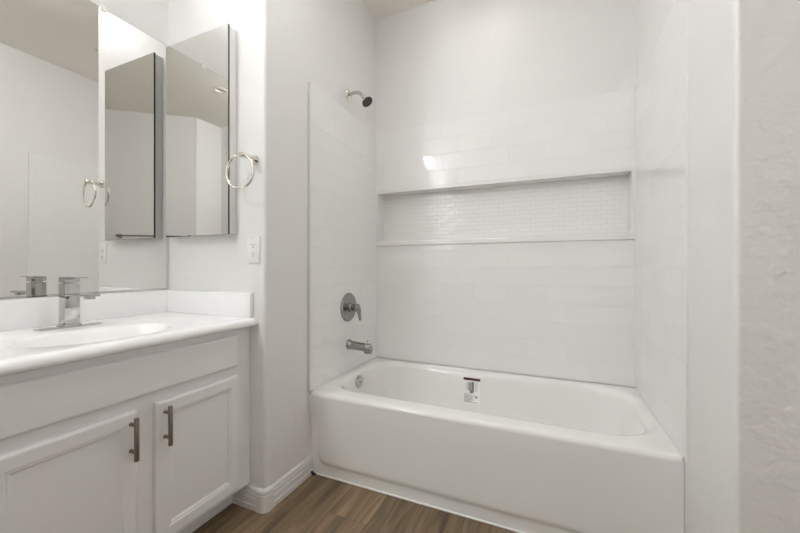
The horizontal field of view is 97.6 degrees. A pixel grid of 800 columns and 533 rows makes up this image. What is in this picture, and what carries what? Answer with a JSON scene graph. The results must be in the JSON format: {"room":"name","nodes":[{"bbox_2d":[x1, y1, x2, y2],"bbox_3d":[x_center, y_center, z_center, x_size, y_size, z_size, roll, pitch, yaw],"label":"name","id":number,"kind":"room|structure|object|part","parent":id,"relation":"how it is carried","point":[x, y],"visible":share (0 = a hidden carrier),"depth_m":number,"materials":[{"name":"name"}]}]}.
{"room":"bathroom","nodes":[
{"label":"bathroom","id":0,"kind":"room"},
{"bbox_2d":[0,0,168,299],"bbox_3d":[-1.658,-0.339,0.772,0.143,2.770,2.190,0,0,24],"label":"wall","id":1,"kind":"structure","parent":0,"point":[151,17],"depth_m":1.65,"materials":[{"name":"white paint"}]},
{"bbox_2d":[0,0,166,298],"bbox_3d":[-1.323,-0.497,1.347,0.010,1.222,0.842,0,0,24],"label":"vanity mirror","id":2,"kind":"object","parent":1,"relation":"attached to","point":[83,88],"visible":0.98,"depth_m":1.42,"materials":[{"name":"grey mirror"}]},
{"bbox_2d":[169,0,375,488],"bbox_3d":[-0.675,-0.339,2.225,0.784,2.770,1.260,0,0,24],"label":"wall","id":3,"kind":"structure","parent":0,"point":[310,198],"depth_m":1.69,"materials":[{"name":"white paint"}]},
{"bbox_2d":[166,24,235,237],"bbox_3d":[-0.927,-0.597,1.622,0.416,0.914,0.046,0,0,24],"label":"medicine cabinet","id":4,"kind":"object","parent":3,"relation":"attached to","point":[200,69],"visible":1,"depth_m":1.59,"materials":[{"name":"silver metal"}]},
{"bbox_2d":[225,151,258,189],"bbox_3d":[-0.655,-0.401,1.484,0.151,0.165,0.082,0,0,24],"label":"towel ring","id":5,"kind":"object","parent":3,"relation":"attached to","point":[254,159],"visible":1,"depth_m":1.46,"materials":[{"name":"silver metal"}]},
{"bbox_3d":[-0.641,-0.463,1.478,0.042,0.042,0.082,0,0,24],"label":"wall post","id":6,"kind":"part","parent":5,"relation":"part of","materials":[{"name":"silver metal"}]},
{"bbox_2d":[232,484,257,511],"bbox_3d":[-0.673,1.000,1.528,0.144,0.091,0.016,0,0,24],"label":"baseboard","id":7,"kind":"structure","parent":3,"relation":"attached to","point":[245,497],"depth_m":1.52,"materials":[{"name":"white paint"}]},
{"bbox_2d":[248,236,259,262],"bbox_3d":[-0.633,-0.072,1.515,0.070,0.115,0.008,0,0,24],"label":"power outlet","id":8,"kind":"object","parent":3,"relation":"attached to","point":[253,242],"visible":1,"depth_m":1.51,"materials":[{"name":"white plastic"}]},
{"bbox_2d":[250,242,255,257],"bbox_3d":[-0.634,-0.072,1.513,0.033,0.067,0.003,0,0,24],"label":"receptacle","id":9,"kind":"object","parent":8,"relation":"attached to","point":[252,244],"depth_m":1.51,"materials":[{"name":"grey plastic"}]},
{"bbox_2d":[256,485,273,513],"bbox_3d":[-0.580,0.999,1.504,0.050,0.094,0.050,0,0,24],"label":"trim","id":10,"kind":"structure","parent":3,"relation":"attached to","point":[264,497],"depth_m":1.49,"materials":[{"name":"white paint"}]},
{"bbox_2d":[271,455,313,506],"bbox_3d":[-0.501,1.000,1.649,0.016,0.091,0.282,0,0,24],"label":"baseboard","id":11,"kind":"structure","parent":3,"relation":"attached to","point":[291,480],"depth_m":1.64,"materials":[{"name":"white paint"}]},
{"bbox_3d":[-0.457,-0.149,1.757,0.010,1.554,0.008,0,0,24],"label":"edge trim","id":12,"kind":"part","parent":3,"relation":"part of","materials":[{"name":"white tile"}]},
{"bbox_3d":[-0.312,-0.149,2.094,0.006,1.554,0.726,0,0,24],"label":"panel","id":13,"kind":"part","parent":3,"relation":"part of","materials":[{"name":"tile"}]},
{"bbox_2d":[340,293,361,321],"bbox_3d":[-0.268,0.243,2.076,0.089,0.172,0.172,0,0,24],"label":"shower valve","id":14,"kind":"object","parent":3,"relation":"attached to","point":[348,308],"visible":1,"depth_m":2.06,"materials":[{"name":"grey metal"}]},
{"bbox_3d":[-0.249,0.269,2.068,0.049,0.098,0.034,0,0,24],"label":"lever","id":15,"kind":"part","parent":14,"relation":"part of","materials":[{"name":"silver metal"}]},
{"bbox_2d":[345,89,371,106],"bbox_3d":[-0.243,-1.000,2.068,0.171,0.124,0.073,0,0,24],"label":"shower fixture","id":16,"kind":"object","parent":3,"relation":"attached to","point":[366,100],"visible":1,"depth_m":2.06,"materials":[{"name":"silver metal"}]},
{"bbox_3d":[-0.266,-1.018,2.080,0.120,0.050,0.019,0,0,24],"label":"shower arm","id":17,"kind":"part","parent":16,"relation":"part of","materials":[{"name":"silver metal"}]},
{"bbox_2d":[346,339,372,353],"bbox_3d":[-0.237,0.472,2.067,0.153,0.078,0.060,0,0,24],"label":"tub spout","id":18,"kind":"object","parent":3,"relation":"attached to","point":[367,348],"visible":1,"depth_m":2.05,"materials":[{"name":"grey metal"}]},
{"bbox_2d":[192,474,516,532],"bbox_3d":[0.018,1.096,0.729,3.250,0.100,3.450,0,0,24],"label":"floor","id":19,"kind":"structure","parent":0,"point":[320,504],"depth_m":1.47,"materials":[{"name":"wood"}]},
{"bbox_2d":[0,327,249,532],"bbox_3d":[-1.048,0.652,1.236,0.600,0.788,0.848,0,0,24],"label":"vanity cabinet","id":20,"kind":"object","parent":19,"relation":"on","point":[154,439],"visible":0.98,"depth_m":1.07,"materials":[{"name":"white paint"}]},
{"bbox_3d":[-0.895,0.684,0.947,0.020,0.471,0.333,0,0,24],"label":"cabinet door","id":21,"kind":"part","parent":20,"relation":"part of","materials":[{"name":"white paint"}]},
{"bbox_3d":[-0.817,0.348,1.127,0.020,0.128,0.708,0,0,24],"label":"false drawer","id":22,"kind":"part","parent":20,"relation":"part of","materials":[{"name":"white paint"}]},
{"bbox_2d":[0,290,257,376],"bbox_3d":[-1.055,0.228,1.237,0.590,0.225,0.854,0,0,24],"label":"countertop","id":23,"kind":"structure","parent":20,"relation":"on","point":[130,321],"depth_m":1.31,"materials":[{"name":"white stone"}]},
{"bbox_2d":[33,277,101,331],"bbox_3d":[-1.159,0.131,1.264,0.182,0.185,0.180,0,0,24],"label":"faucet","id":24,"kind":"object","parent":23,"relation":"on","point":[69,290],"visible":1,"depth_m":1.27,"materials":[{"name":"silver metal"}]},
{"bbox_3d":[-1.216,0.220,1.289,0.056,0.006,0.180,0,0,24],"label":"plate","id":25,"kind":"part","parent":24,"relation":"part of","materials":[{"name":"silver metal"}]},
{"bbox_3d":[-1.193,0.051,1.279,0.102,0.025,0.045,0,0,24],"label":"lever","id":26,"kind":"part","parent":24,"relation":"part of","materials":[{"name":"silver metal"}]},
{"bbox_3d":[-1.138,0.107,1.254,0.135,0.018,0.045,0,0,24],"label":"spout","id":27,"kind":"part","parent":24,"relation":"part of","materials":[{"name":"silver metal"}]},
{"bbox_3d":[-0.812,0.528,1.071,0.034,0.132,0.012,0,0,24],"label":"door pull","id":28,"kind":"part","parent":20,"relation":"part of","materials":[{"name":"brown metal"}]},
{"bbox_3d":[-0.771,0.528,1.165,0.034,0.132,0.012,0,0,24],"label":"door pull","id":29,"kind":"part","parent":20,"relation":"part of","materials":[{"name":"brown metal"}]},
{"bbox_3d":[-0.740,0.684,1.304,0.020,0.471,0.331,0,0,24],"label":"cabinet door","id":30,"kind":"part","parent":20,"relation":"part of","materials":[{"name":"white paint"}]},
{"bbox_2d":[309,358,683,532],"bbox_3d":[0.385,0.839,1.791,1.523,0.416,0.723,0,0,24],"label":"bathtub","id":31,"kind":"object","parent":19,"relation":"on","point":[518,453],"visible":1,"depth_m":1.50,"materials":[{"name":"white ceramic"}]},
{"bbox_3d":[-0.240,0.682,2.069,0.019,0.076,0.076,0,0,24],"label":"overflow plate","id":32,"kind":"part","parent":31,"relation":"part of","materials":[{"name":"silver metal"}]},
{"bbox_2d":[309,358,683,463],"bbox_3d":[0.385,0.807,1.791,1.523,0.353,0.723,0,0,24],"label":"bathtub rim","id":33,"kind":"object","parent":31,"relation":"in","point":[381,410],"depth_m":1.66,"materials":[{"name":"white ceramic"}]},
{"bbox_2d":[363,0,433,18],"bbox_3d":[0.018,-1.794,0.729,3.250,0.140,3.450,0,0,24],"label":"ceiling","id":34,"kind":"structure","parent":0,"point":[379,8],"depth_m":2.31,"materials":[{"name":"white paint"}]},
{"bbox_2d":[376,0,635,387],"bbox_3d":[0.576,-0.339,2.230,1.525,2.770,0.252,0,0,24],"label":"wall","id":35,"kind":"structure","parent":0,"point":[506,236],"depth_m":2.09,"materials":[{"name":"white tile"}]},
{"bbox_3d":[0.549,-0.346,2.168,1.525,0.350,0.107,0,0,24],"label":"niche frame","id":36,"kind":"part","parent":35,"relation":"part of","materials":[{"name":"white tile"}]},
{"bbox_2d":[376,234,635,245],"bbox_3d":[0.548,-0.156,2.166,1.525,0.030,0.112,0,0,24],"label":"niche shelf","id":37,"kind":"object","parent":35,"relation":"attached to","point":[541,239],"depth_m":2.07,"materials":[{"name":"white tile"}]},
{"bbox_2d":[635,0,799,532],"bbox_3d":[1.496,-0.339,1.252,0.958,2.770,1.310,0,0,24],"label":"wall","id":38,"kind":"structure","parent":0,"point":[717,90],"depth_m":0.91,"materials":[{"name":"white paint"}]},
{"bbox_3d":[1.075,-0.149,1.475,0.006,1.554,0.753,0,0,24],"label":"panel","id":39,"kind":"part","parent":38,"relation":"part of","materials":[{"name":"tile"}]},
{"bbox_3d":[0.923,-0.149,1.127,0.008,1.554,0.006,0,0,24],"label":"edge trim","id":40,"kind":"part","parent":38,"relation":"part of","materials":[{"name":"white tile"}]}
]}

